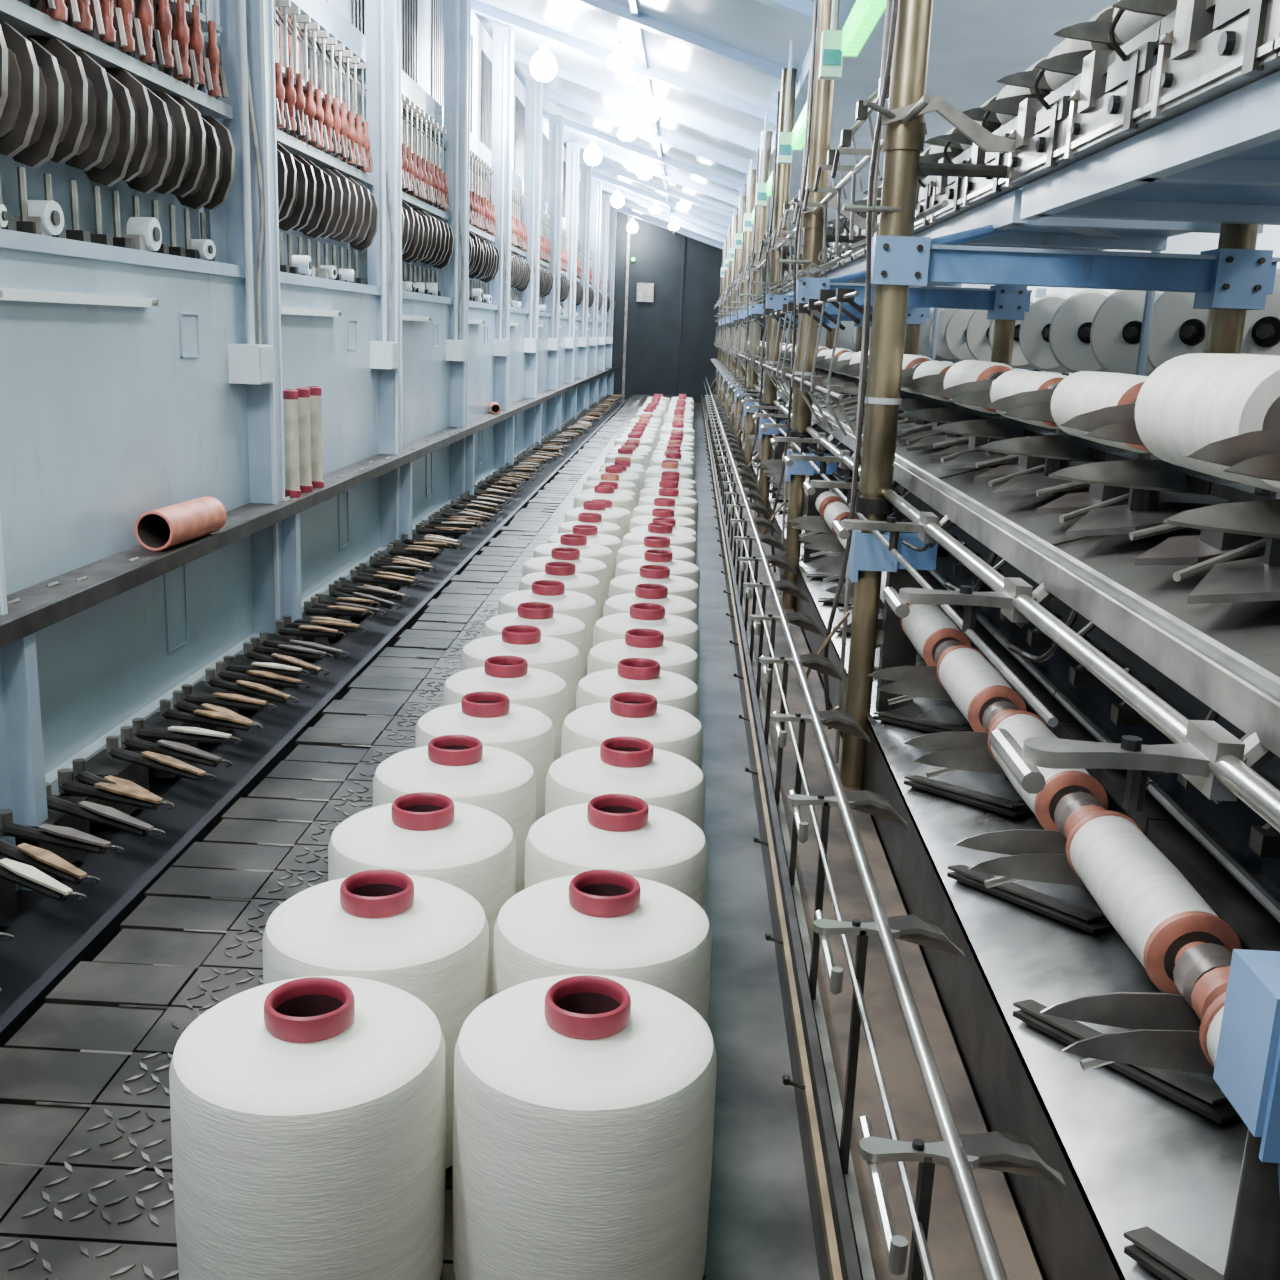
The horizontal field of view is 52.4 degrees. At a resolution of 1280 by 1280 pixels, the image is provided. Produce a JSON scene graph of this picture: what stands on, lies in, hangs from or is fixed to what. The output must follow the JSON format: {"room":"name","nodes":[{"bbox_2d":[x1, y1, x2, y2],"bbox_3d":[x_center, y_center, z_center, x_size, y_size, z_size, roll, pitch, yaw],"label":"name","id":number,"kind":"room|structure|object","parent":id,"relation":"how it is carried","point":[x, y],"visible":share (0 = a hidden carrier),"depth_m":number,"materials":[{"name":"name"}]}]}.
{"room":"textile factory","nodes":[
{"label":"textile factory","id":0,"kind":"room"},
{"bbox_2d":[58,400,1046,1279],"bbox_3d":[0.779,-1.152,9.464,3.900,0.050,21.000,3,13,2],"label":"floor","id":1,"kind":"structure","parent":0,"point":[760,1227],"depth_m":1.98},
{"bbox_2d":[0,0,630,1047],"bbox_3d":[-0.712,-2.622,9.363,0.550,2.740,21.462,3,13,2],"label":"machine","id":2,"kind":"object","parent":1,"relation":"on","point":[211,210],"visible":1,"depth_m":3.30,"materials":[{"name":"dark iron"},{"name":"dark plastic"},{"name":"plastic"}]},
{"bbox_2d":[135,496,226,550],"bbox_3d":[-1.029,-0.264,2.924,0.086,0.086,0.270,4,13,6],"label":"tube","id":3,"kind":"object","parent":2,"relation":"on","point":[165,527],"visible":1,"depth_m":2.87,"materials":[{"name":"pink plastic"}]},
{"bbox_2d":[283,389,300,496],"bbox_3d":[-0.997,-0.562,3.722,0.046,0.303,0.046,3,13,2],"label":"tube","id":4,"kind":"object","parent":2,"relation":"on","point":[290,397],"visible":0.96,"depth_m":3.71,"materials":[{"name":"beige"}]},
{"bbox_2d":[295,388,312,491],"bbox_3d":[-0.993,-0.590,3.838,0.046,0.303,0.046,3,13,2],"label":"tube","id":5,"kind":"object","parent":2,"relation":"on","point":[304,424],"visible":0.86,"depth_m":3.82,"materials":[{"name":"beige"}]},
{"bbox_2d":[0,367,614,890],"bbox_3d":[-0.817,-1.383,8.960,0.120,0.507,20.000,3,13,2],"label":"shelf","id":6,"kind":"object","parent":2,"relation":"attached to","point":[101,649],"depth_m":3.14,"materials":[{"name":"metal"}]},
{"bbox_2d":[307,386,323,487],"bbox_3d":[-0.988,-0.617,3.955,0.046,0.303,0.046,3,13,2],"label":"tube","id":7,"kind":"object","parent":2,"relation":"on","point":[315,391],"visible":0.84,"depth_m":3.94,"materials":[{"name":"beige"}]},
{"bbox_2d":[489,402,500,413],"bbox_3d":[-0.863,-1.380,7.727,0.060,0.060,0.200,0,13,-10],"label":"tube","id":8,"kind":"object","parent":2,"relation":"on","point":[495,408],"visible":1,"depth_m":7.70,"materials":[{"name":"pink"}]},
{"bbox_2d":[0,395,705,1279],"bbox_3d":[-0.038,-1.313,9.616,0.867,0.130,18.906,3,13,2],"label":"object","id":9,"kind":"structure","parent":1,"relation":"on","point":[87,1192],"depth_m":1.76,"materials":[{"name":"black"}]},
{"bbox_2d":[169,976,445,1279],"bbox_3d":[-0.294,0.454,1.167,0.237,0.295,0.237,-11,18,-43],"label":"package","id":10,"kind":"object","parent":9,"relation":"on","point":[308,1114],"visible":1,"depth_m":1.08,"materials":[{"name":"white"}]},
{"bbox_2d":[263,869,488,1168],"bbox_3d":[-0.282,0.399,1.403,0.237,0.295,0.237,4,13,9],"label":"package","id":11,"kind":"object","parent":9,"relation":"on","point":[425,938],"visible":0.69,"depth_m":1.33,"materials":[{"name":"white"}]},
{"bbox_2d":[328,792,515,997],"bbox_3d":[-0.274,0.344,1.639,0.232,0.295,0.232,-5,15,-27],"label":"package","id":12,"kind":"object","parent":9,"relation":"on","point":[471,849],"visible":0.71,"depth_m":1.57,"materials":[{"name":"white"}]},
{"bbox_2d":[373,735,535,894],"bbox_3d":[-0.267,0.288,1.875,0.232,0.295,0.232,-2,14,-17],"label":"package","id":13,"kind":"object","parent":9,"relation":"on","point":[498,781],"visible":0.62,"depth_m":1.81,"materials":[{"name":"white"}]},
{"bbox_2d":[415,691,553,820],"bbox_3d":[-0.253,0.234,2.114,0.224,0.292,0.224,3,13,4],"label":"package","id":14,"kind":"object","parent":9,"relation":"on","point":[489,717],"visible":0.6,"depth_m":2.05,"materials":[{"name":"white"}]},
{"bbox_2d":[443,655,567,760],"bbox_3d":[-0.244,0.178,2.351,0.224,0.292,0.224,-7,16,-34],"label":"package","id":15,"kind":"object","parent":9,"relation":"on","point":[543,691],"visible":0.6,"depth_m":2.29,"materials":[{"name":"white"}]},
{"bbox_2d":[461,625,580,714],"bbox_3d":[-0.238,0.121,2.584,0.237,0.295,0.237,14,18,41],"label":"package","id":16,"kind":"object","parent":9,"relation":"on","point":[560,657],"visible":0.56,"depth_m":2.52,"materials":[{"name":"white"}]},
{"bbox_2d":[483,602,586,679],"bbox_3d":[-0.229,0.068,2.821,0.224,0.292,0.224,8,14,23],"label":"package","id":17,"kind":"object","parent":9,"relation":"on","point":[541,615],"visible":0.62,"depth_m":2.76,"materials":[{"name":"white"}]},
{"bbox_2d":[498,580,596,675],"bbox_3d":[-0.219,0.010,3.058,0.232,0.295,0.232,0,13,-10],"label":"package","id":18,"kind":"object","parent":9,"relation":"on","point":[580,606],"visible":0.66,"depth_m":2.99,"materials":[{"name":"white"}]},
{"bbox_2d":[519,562,600,620],"bbox_3d":[-0.205,-0.046,3.295,0.208,0.297,0.208,9,15,28],"label":"package","id":19,"kind":"object","parent":9,"relation":"on","point":[564,572],"visible":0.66,"depth_m":3.23,"materials":[{"name":"white"}]},
{"bbox_2d":[522,547,607,618],"bbox_3d":[-0.205,-0.100,3.528,0.232,0.295,0.232,6,14,16],"label":"package","id":20,"kind":"object","parent":9,"relation":"on","point":[597,569],"visible":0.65,"depth_m":3.47,"materials":[{"name":"white"}]},
{"bbox_2d":[533,534,612,599],"bbox_3d":[-0.196,-0.156,3.764,0.232,0.295,0.232,6,14,17],"label":"package","id":21,"kind":"object","parent":9,"relation":"on","point":[603,554],"visible":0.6,"depth_m":3.70,"materials":[{"name":"white"}]},
{"bbox_2d":[452,974,716,1279],"bbox_3d":[-0.052,0.459,1.190,0.237,0.295,0.237,1,13,-7],"label":"package","id":22,"kind":"object","parent":9,"relation":"on","point":[584,1104],"visible":1,"depth_m":1.10,"materials":[{"name":"white"}]},
{"bbox_2d":[547,525,621,578],"bbox_3d":[-0.173,-0.207,4.002,0.232,0.288,0.232,-1,14,-14],"label":"package","id":23,"kind":"object","parent":9,"relation":"on","point":[613,543],"visible":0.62,"depth_m":3.94,"materials":[{"name":"white"}]},
{"bbox_2d":[558,513,620,539],"bbox_3d":[-0.167,-0.266,4.241,0.208,0.292,0.208,5,14,13],"label":"package","id":24,"kind":"object","parent":9,"relation":"on","point":[595,519],"visible":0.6,"depth_m":4.18,"materials":[{"name":"white"}]},
{"bbox_2d":[564,501,623,542],"bbox_3d":[-0.161,-0.326,4.479,0.208,0.300,0.208,11,16,34],"label":"package","id":25,"kind":"object","parent":9,"relation":"on","point":[609,516],"visible":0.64,"depth_m":4.42,"materials":[{"name":"white"}]},
{"bbox_2d":[492,869,711,1024],"bbox_3d":[-0.043,0.403,1.426,0.237,0.295,0.237,-8,17,-38],"label":"package","id":26,"kind":"object","parent":9,"relation":"on","point":[600,921],"visible":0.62,"depth_m":1.36,"materials":[{"name":"white"}]},
{"bbox_2d":[572,499,631,535],"bbox_3d":[-0.144,-0.369,4.716,0.224,0.276,0.224,-3,14,-20],"label":"package","id":27,"kind":"object","parent":9,"relation":"on","point":[626,513],"visible":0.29,"depth_m":4.66,"materials":[{"name":"white"}]},
{"bbox_2d":[573,485,633,514],"bbox_3d":[-0.140,-0.435,4.947,0.232,0.300,0.232,-3,14,-23],"label":"package","id":28,"kind":"object","parent":9,"relation":"on","point":[606,492],"visible":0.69,"depth_m":4.88,"materials":[{"name":"white"}]},
{"bbox_2d":[581,481,635,507],"bbox_3d":[-0.130,-0.484,5.184,0.224,0.287,0.224,-8,17,-38],"label":"package","id":29,"kind":"object","parent":9,"relation":"on","point":[615,484],"visible":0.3,"depth_m":5.13,"materials":[{"name":"white"}]},
{"bbox_2d":[582,473,635,494],"bbox_3d":[-0.130,-0.544,5.420,0.226,0.294,0.226,9,15,27],"label":"package","id":30,"kind":"object","parent":9,"relation":"on","point":[609,477],"visible":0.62,"depth_m":5.36,"materials":[{"name":"white"}]},
{"bbox_2d":[587,466,639,506],"bbox_3d":[-0.118,-0.603,5.659,0.232,0.300,0.232,-2,14,-17],"label":"package","id":31,"kind":"object","parent":9,"relation":"on","point":[618,470],"visible":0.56,"depth_m":5.59,"materials":[{"name":"white"}]},
{"bbox_2d":[524,794,707,911],"bbox_3d":[-0.033,0.348,1.661,0.232,0.295,0.232,-1,14,-15],"label":"package","id":32,"kind":"object","parent":9,"relation":"on","point":[624,833],"visible":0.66,"depth_m":1.59,"materials":[{"name":"white"}]},
{"bbox_2d":[598,465,640,483],"bbox_3d":[-0.103,-0.649,5.897,0.208,0.282,0.208,13,17,38],"label":"package","id":33,"kind":"object","parent":9,"relation":"on","point":[624,467],"visible":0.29,"depth_m":5.86,"materials":[{"name":"white"}]},
{"bbox_2d":[599,460,644,490],"bbox_3d":[-0.087,-0.703,6.130,0.224,0.280,0.224,3,13,2],"label":"package","id":34,"kind":"object","parent":9,"relation":"on","point":[640,471],"visible":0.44,"depth_m":6.07,"materials":[{"name":"white"}]},
{"bbox_2d":[600,457,644,469],"bbox_3d":[-0.089,-0.756,6.367,0.218,0.274,0.218,0,13,-9],"label":"package","id":35,"kind":"object","parent":9,"relation":"on","point":[616,458],"visible":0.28,"depth_m":6.31,"materials":[{"name":"white"}]},
{"bbox_2d":[545,736,704,830],"bbox_3d":[-0.024,0.292,1.898,0.232,0.295,0.232,2,13,-3],"label":"package","id":36,"kind":"object","parent":9,"relation":"on","point":[632,766],"visible":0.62,"depth_m":1.83,"materials":[{"name":"white"}]},
{"bbox_2d":[605,448,644,468],"bbox_3d":[-0.080,-0.823,6.604,0.208,0.296,0.208,-1,14,-13],"label":"package","id":37,"kind":"object","parent":9,"relation":"on","point":[622,452],"visible":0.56,"depth_m":6.54,"materials":[{"name":"white"}]},
{"bbox_2d":[607,445,649,470],"bbox_3d":[-0.066,-0.877,6.841,0.226,0.293,0.226,-4,15,-26],"label":"package","id":38,"kind":"object","parent":9,"relation":"on","point":[645,455],"visible":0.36,"depth_m":6.78,"materials":[{"name":"white"}]},
{"bbox_2d":[610,442,651,466],"bbox_3d":[-0.052,-0.929,7.074,0.232,0.289,0.232,2,13,1],"label":"package","id":39,"kind":"object","parent":9,"relation":"on","point":[636,444],"visible":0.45,"depth_m":7.02,"materials":[{"name":"white"}]},
{"bbox_2d":[561,692,702,770],"bbox_3d":[-0.016,0.237,2.135,0.232,0.295,0.232,-7,16,-33],"label":"package","id":40,"kind":"object","parent":9,"relation":"on","point":[629,714],"visible":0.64,"depth_m":2.07,"materials":[{"name":"white"}]},
{"bbox_2d":[614,439,651,450],"bbox_3d":[-0.043,-0.983,7.311,0.218,0.284,0.218,4,13,5],"label":"package","id":41,"kind":"object","parent":9,"relation":"on","point":[627,440],"visible":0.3,"depth_m":7.26,"materials":[{"name":"white"}]},
{"bbox_2d":[614,433,653,452],"bbox_3d":[-0.038,-1.047,7.550,0.232,0.300,0.232,-1,14,-14],"label":"package","id":42,"kind":"object","parent":9,"relation":"on","point":[644,442],"visible":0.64,"depth_m":7.48,"materials":[{"name":"white"}]},
{"bbox_2d":[618,431,654,446],"bbox_3d":[-0.027,-1.099,7.788,0.224,0.293,0.224,14,18,41],"label":"package","id":43,"kind":"object","parent":9,"relation":"on","point":[641,433],"visible":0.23,"depth_m":7.74,"materials":[{"name":"white"}]},
{"bbox_2d":[576,658,698,718],"bbox_3d":[-0.007,0.182,2.372,0.224,0.292,0.224,10,15,29],"label":"package","id":44,"kind":"object","parent":9,"relation":"on","point":[644,675],"visible":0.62,"depth_m":2.31,"materials":[{"name":"white"}]},
{"bbox_2d":[619,428,655,450],"bbox_3d":[-0.020,-1.154,8.019,0.232,0.294,0.232,-1,14,-13],"label":"package","id":45,"kind":"object","parent":9,"relation":"on","point":[633,429],"visible":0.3,"depth_m":7.96,"materials":[{"name":"white"}]},
{"bbox_2d":[622,425,656,436],"bbox_3d":[-0.010,-1.210,8.255,0.224,0.296,0.224,14,18,42],"label":"package","id":46,"kind":"object","parent":9,"relation":"on","point":[635,426],"visible":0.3,"depth_m":8.19,"materials":[{"name":"white"}]},
{"bbox_2d":[623,422,658,446],"bbox_3d":[0.003,-1.269,8.497,0.232,0.299,0.232,-3,14,-20],"label":"package","id":47,"kind":"object","parent":9,"relation":"on","point":[636,423],"visible":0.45,"depth_m":8.44,"materials":[{"name":"white"}]},
{"bbox_2d":[587,628,698,687],"bbox_3d":[0.003,0.127,2.609,0.224,0.292,0.224,-2,14,-19],"label":"package","id":48,"kind":"object","parent":9,"relation":"on","point":[677,658],"visible":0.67,"depth_m":2.54,"materials":[{"name":"white"}]},
{"bbox_2d":[628,419,659,441],"bbox_3d":[0.022,-1.376,8.970,0.226,0.292,0.226,-10,18,-41],"label":"package","id":49,"kind":"object","parent":9,"relation":"on","point":[656,426],"visible":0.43,"depth_m":8.91,"materials":[{"name":"white"}]},
{"bbox_2d":[629,415,660,425],"bbox_3d":[0.029,-1.436,9.202,0.226,0.303,0.226,4,13,6],"label":"package","id":50,"kind":"object","parent":9,"relation":"on","point":[641,416],"visible":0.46,"depth_m":9.13,"materials":[{"name":"white"}]},
{"bbox_2d":[593,603,698,657],"bbox_3d":[0.011,0.070,2.843,0.232,0.295,0.232,14,18,41],"label":"package","id":51,"kind":"object","parent":9,"relation":"on","point":[676,629],"visible":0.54,"depth_m":2.78,"materials":[{"name":"white"}]},
{"bbox_2d":[632,414,660,427],"bbox_3d":[0.044,-1.538,9.677,0.226,0.283,0.226,8,14,21],"label":"package","id":52,"kind":"object","parent":9,"relation":"on","point":[650,415],"visible":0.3,"depth_m":9.62,"materials":[{"name":"white"}]},
{"bbox_2d":[635,409,661,419],"bbox_3d":[0.062,-1.655,10.150,0.208,0.296,0.208,-1,14,-12],"label":"package","id":53,"kind":"object","parent":9,"relation":"on","point":[646,411],"visible":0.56,"depth_m":10.08,"materials":[{"name":"white"}]},
{"bbox_2d":[603,583,697,624],"bbox_3d":[0.021,0.016,3.080,0.224,0.292,0.224,1,13,-6],"label":"package","id":54,"kind":"object","parent":9,"relation":"on","point":[648,592],"visible":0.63,"depth_m":3.02,"materials":[{"name":"white"}]},
{"bbox_2d":[638,406,663,425],"bbox_3d":[0.082,-1.714,10.386,0.208,0.303,0.208,3,13,2],"label":"package","id":55,"kind":"object","parent":9,"relation":"on","point":[647,407],"visible":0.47,"depth_m":10.32,"materials":[{"name":"white"}]},
{"bbox_2d":[639,404,664,413],"bbox_3d":[0.095,-1.821,10.859,0.224,0.294,0.224,0,13,-9],"label":"package","id":56,"kind":"object","parent":9,"relation":"on","point":[657,409],"visible":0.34,"depth_m":10.79,"materials":[{"name":"white"}]},
{"bbox_2d":[608,565,698,625],"bbox_3d":[0.032,-0.041,3.316,0.232,0.295,0.232,5,14,12],"label":"package","id":57,"kind":"object","parent":9,"relation":"on","point":[679,586],"visible":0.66,"depth_m":3.25,"materials":[{"name":"white"}]},
{"bbox_2d":[643,400,666,412],"bbox_3d":[0.134,-2.036,11.802,0.224,0.283,0.224,10,15,30],"label":"package","id":58,"kind":"object","parent":9,"relation":"on","point":[660,404],"visible":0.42,"depth_m":11.74,"materials":[{"name":"white"}]},
{"bbox_2d":[616,536,695,566],"bbox_3d":[0.044,-0.152,3.787,0.232,0.295,0.232,10,15,28],"label":"package","id":59,"kind":"object","parent":9,"relation":"on","point":[650,542],"visible":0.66,"depth_m":3.73,"materials":[{"name":"white"}]},
{"bbox_2d":[615,549,699,587],"bbox_3d":[0.045,-0.096,3.553,0.232,0.295,0.232,8,15,24],"label":"package","id":60,"kind":"object","parent":9,"relation":"on","point":[680,568],"visible":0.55,"depth_m":3.49,"materials":[{"name":"white"}]},
{"bbox_2d":[622,522,696,556],"bbox_3d":[0.057,-0.210,4.024,0.232,0.300,0.232,5,14,13],"label":"package","id":61,"kind":"object","parent":9,"relation":"on","point":[683,540],"visible":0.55,"depth_m":3.96,"materials":[{"name":"white"}]},
{"bbox_2d":[629,508,695,532],"bbox_3d":[0.075,-0.311,4.498,0.232,0.281,0.232,1,13,-6],"label":"package","id":62,"kind":"object","parent":9,"relation":"on","point":[657,512],"visible":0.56,"depth_m":4.44,"materials":[{"name":"white"}]},
{"bbox_2d":[630,517,696,541],"bbox_3d":[0.073,-0.257,4.267,0.224,0.282,0.224,-5,15,-29],"label":"package","id":63,"kind":"object","parent":9,"relation":"on","point":[672,521],"visible":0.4,"depth_m":4.22,"materials":[{"name":"white"}]},
{"bbox_2d":[632,498,695,523],"bbox_3d":[0.084,-0.370,4.732,0.232,0.288,0.232,-1,14,-15],"label":"package","id":64,"kind":"object","parent":9,"relation":"on","point":[669,503],"visible":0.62,"depth_m":4.67,"materials":[{"name":"white"}]},
{"bbox_2d":[638,488,697,532],"bbox_3d":[0.104,-0.429,4.972,0.232,0.295,0.232,7,14,20],"label":"package","id":65,"kind":"object","parent":9,"relation":"on","point":[687,502],"visible":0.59,"depth_m":4.91,"materials":[{"name":"white"}]},
{"bbox_2d":[639,480,696,500],"bbox_3d":[0.109,-0.485,5.204,0.232,0.298,0.232,-2,14,-19],"label":"package","id":66,"kind":"object","parent":9,"relation":"on","point":[662,484],"visible":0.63,"depth_m":5.14,"materials":[{"name":"white"}]},
{"bbox_2d":[644,462,693,481],"bbox_3d":[0.128,-0.655,5.916,0.226,0.302,0.226,-8,17,-37],"label":"package","id":67,"kind":"object","parent":9,"relation":"on","point":[665,466],"visible":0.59,"depth_m":5.85,"materials":[{"name":"white"}]},
{"bbox_2d":[645,475,693,490],"bbox_3d":[0.120,-0.539,5.440,0.208,0.294,0.208,1,13,-6],"label":"package","id":68,"kind":"object","parent":9,"relation":"on","point":[663,477],"visible":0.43,"depth_m":5.38,"materials":[{"name":"white"}]},
{"bbox_2d":[644,471,696,492],"bbox_3d":[0.129,-0.592,5.685,0.232,0.285,0.232,6,14,15],"label":"package","id":69,"kind":"object","parent":9,"relation":"on","point":[656,479],"visible":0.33,"depth_m":5.63,"materials":[{"name":"white"}]},
{"bbox_2d":[647,460,693,473],"bbox_3d":[0.138,-0.704,6.154,0.224,0.289,0.224,-1,14,-14],"label":"package","id":70,"kind":"object","parent":9,"relation":"on","point":[676,461],"visible":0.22,"depth_m":6.11,"materials":[{"name":"white"}]},
{"bbox_2d":[650,451,691,466],"bbox_3d":[0.156,-0.817,6.630,0.218,0.290,0.218,-3,14,-21],"label":"package","id":71,"kind":"object","parent":9,"relation":"on","point":[665,452],"visible":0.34,"depth_m":6.58,"materials":[{"name":"white"}]},
{"bbox_2d":[652,453,693,474],"bbox_3d":[0.159,-0.766,6.393,0.208,0.302,0.208,12,17,37],"label":"package","id":72,"kind":"object","parent":9,"relation":"on","point":[669,456],"visible":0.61,"depth_m":6.33,"materials":[{"name":"white"}]},
{"bbox_2d":[652,445,693,456],"bbox_3d":[0.177,-0.921,7.098,0.232,0.279,0.232,1,13,-4],"label":"package","id":73,"kind":"object","parent":9,"relation":"on","point":[667,446],"visible":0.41,"depth_m":7.04,"materials":[{"name":"white"}]},
{"bbox_2d":[652,448,694,475],"bbox_3d":[0.172,-0.867,6.866,0.232,0.281,0.232,-5,15,-28],"label":"package","id":74,"kind":"object","parent":9,"relation":"on","point":[692,458],"visible":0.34,"depth_m":6.81,"materials":[{"name":"white"}]},
{"bbox_2d":[655,440,693,452],"bbox_3d":[0.190,-0.981,7.335,0.218,0.288,0.218,9,15,26],"label":"package","id":75,"kind":"object","parent":9,"relation":"on","point":[670,442],"visible":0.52,"depth_m":7.27,"materials":[{"name":"white"}]},
{"bbox_2d":[657,436,694,456],"bbox_3d":[0.204,-1.038,7.573,0.224,0.292,0.224,-4,15,-27],"label":"package","id":76,"kind":"object","parent":9,"relation":"on","point":[687,444],"visible":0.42,"depth_m":7.51,"materials":[{"name":"white"}]},
{"bbox_2d":[660,432,693,443],"bbox_3d":[0.216,-1.095,7.808,0.208,0.295,0.208,0,13,-9],"label":"package","id":77,"kind":"object","parent":9,"relation":"on","point":[673,433],"visible":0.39,"depth_m":7.74,"materials":[{"name":"white"}]},
{"bbox_2d":[659,430,694,457],"bbox_3d":[0.225,-1.149,8.049,0.226,0.290,0.226,7,14,18],"label":"package","id":78,"kind":"object","parent":9,"relation":"on","point":[672,431],"visible":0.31,"depth_m":7.99,"materials":[{"name":"white"}]},
{"bbox_2d":[660,423,694,437],"bbox_3d":[0.243,-1.265,8.519,0.232,0.301,0.232,-8,17,-38],"label":"package","id":79,"kind":"object","parent":9,"relation":"on","point":[674,425],"visible":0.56,"depth_m":8.45,"materials":[{"name":"white"}]},
{"bbox_2d":[663,419,692,427],"bbox_3d":[0.266,-1.423,9.225,0.218,0.285,0.218,9,15,27],"label":"package","id":80,"kind":"object","parent":9,"relation":"on","point":[677,420],"visible":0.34,"depth_m":9.16,"materials":[{"name":"white"}]},
{"bbox_2d":[664,415,692,425],"bbox_3d":[0.287,-1.535,9.701,0.218,0.286,0.218,-6,16,-31],"label":"package","id":81,"kind":"object","parent":9,"relation":"on","point":[675,416],"visible":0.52,"depth_m":9.63,"materials":[{"name":"white"}]},
{"bbox_2d":[665,411,691,419],"bbox_3d":[0.292,-1.596,9.938,0.208,0.295,0.208,0,13,-8],"label":"package","id":82,"kind":"object","parent":9,"relation":"on","point":[675,412],"visible":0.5,"depth_m":9.87,"materials":[{"name":"white"}]},
{"bbox_2d":[664,409,693,421],"bbox_3d":[0.299,-1.652,10.173,0.232,0.298,0.232,12,16,36],"label":"package","id":83,"kind":"object","parent":9,"relation":"on","point":[679,410],"visible":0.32,"depth_m":10.11,"materials":[{"name":"white"}]},
{"bbox_2d":[667,407,693,429],"bbox_3d":[0.327,-1.758,10.643,0.226,0.289,0.226,3,13,1],"label":"package","id":84,"kind":"object","parent":9,"relation":"on","point":[687,412],"visible":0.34,"depth_m":10.58,"materials":[{"name":"white"}]},
{"bbox_2d":[668,402,693,412],"bbox_3d":[0.353,-1.930,11.357,0.224,0.297,0.224,1,13,-5],"label":"package","id":85,"kind":"object","parent":9,"relation":"on","point":[691,407],"visible":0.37,"depth_m":11.29,"materials":[{"name":"white"}]},
{"bbox_2d":[670,396,693,406],"bbox_3d":[0.396,-2.152,12.302,0.232,0.298,0.232,9,15,25],"label":"package","id":86,"kind":"object","parent":9,"relation":"on","point":[679,397],"visible":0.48,"depth_m":12.23,"materials":[{"name":"white"}]},
{"bbox_2d":[701,0,1279,1279],"bbox_3d":[1.440,-2.189,9.071,1.854,2.200,20.240,3,13,2],"label":"machine","id":87,"kind":"object","parent":1,"relation":"on","point":[1037,612],"visible":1,"depth_m":1.78,"materials":[{"name":"metal"}]},
{"bbox_2d":[612,211,789,402],"bbox_3d":[1.247,-4.991,19.368,3.900,2.900,0.140,3,13,2],"label":"wall","id":88,"kind":"structure","parent":0,"point":[667,284],"depth_m":19.40,"materials":[{"name":"black"}]},
{"bbox_2d":[474,0,1117,252],"bbox_3d":[0.919,-3.630,8.877,3.820,0.650,21.000,3,13,2],"label":"ceiling","id":89,"kind":"structure","parent":0,"point":[974,44],"depth_m":6.72,"materials":[{"name":"white"}]},
{"bbox_2d":[530,39,556,81],"bbox_3d":[-0.556,-3.361,7.508,0.160,0.250,0.160,3,13,2],"label":"lamp","id":90,"kind":"object","parent":89,"relation":"hanging from","point":[543,65],"depth_m":7.47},
{"bbox_2d":[584,137,601,164],"bbox_3d":[-0.406,-4.240,11.254,0.160,0.250,0.160,3,13,2],"label":"lamp","id":91,"kind":"object","parent":89,"relation":"hanging from","point":[592,155],"depth_m":11.21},
{"bbox_2d":[611,186,624,207],"bbox_3d":[-0.256,-5.119,14.999,0.160,0.250,0.160,3,13,2],"label":"lamp","id":92,"kind":"object","parent":89,"relation":"hanging from","point":[617,200],"depth_m":14.96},
{"bbox_2d":[606,41,632,71],"bbox_3d":[-0.106,-3.091,6.886,0.144,0.150,0.144,3,13,2],"label":"lamp","id":93,"kind":"object","parent":89,"relation":"hanging from","point":[619,60],"depth_m":6.85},
{"bbox_2d":[617,119,636,140],"bbox_3d":[-0.095,-3.766,9.605,0.144,0.150,0.144,3,13,2],"label":"lamp","id":94,"kind":"object","parent":89,"relation":"hanging from","point":[626,133],"depth_m":9.57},
{"bbox_2d":[627,216,637,232],"bbox_3d":[-0.106,-5.999,18.744,0.160,0.250,0.160,3,13,2],"label":"lamp","id":95,"kind":"object","parent":89,"relation":"hanging from","point":[632,226],"depth_m":18.70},
{"bbox_2d":[637,162,652,179],"bbox_3d":[0.044,-4.273,11.845,0.144,0.150,0.144,3,13,2],"label":"lamp","id":96,"kind":"object","parent":89,"relation":"hanging from","point":[644,173],"depth_m":11.81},
{"bbox_2d":[637,99,658,123],"bbox_3d":[0.051,-3.398,8.349,0.144,0.150,0.144,3,13,2],"label":"lamp","id":97,"kind":"object","parent":89,"relation":"hanging from","point":[647,114],"depth_m":8.31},
{"bbox_2d":[649,201,660,213],"bbox_3d":[0.180,-5.073,15.249,0.144,0.150,0.144,3,13,2],"label":"lamp","id":98,"kind":"object","parent":89,"relation":"hanging from","point":[654,209],"depth_m":15.21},
{"bbox_2d":[471,0,855,248],"bbox_3d":[-0.023,-3.606,8.920,1.940,0.690,21.000,3,13,2],"label":"ribs","id":99,"kind":"object","parent":89,"relation":"attached to","point":[804,9],"depth_m":8.46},
{"bbox_2d":[668,218,678,229],"bbox_3d":[0.436,-5.345,16.717,0.144,0.150,0.144,3,13,2],"label":"lamp","id":100,"kind":"object","parent":89,"relation":"hanging from","point":[672,226],"depth_m":16.68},
{"bbox_2d":[677,200,690,210],"bbox_3d":[0.455,-4.538,13.514,0.144,0.150,0.144,3,13,2],"label":"lamp","id":101,"kind":"object","parent":89,"relation":"hanging from","point":[683,205],"depth_m":13.47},
{"bbox_2d":[930,187,1279,374],"bbox_3d":[2.722,-2.206,9.139,0.100,2.300,21.000,3,13,2],"label":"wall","id":102,"kind":"structure","parent":0,"point":[1193,242],"depth_m":6.03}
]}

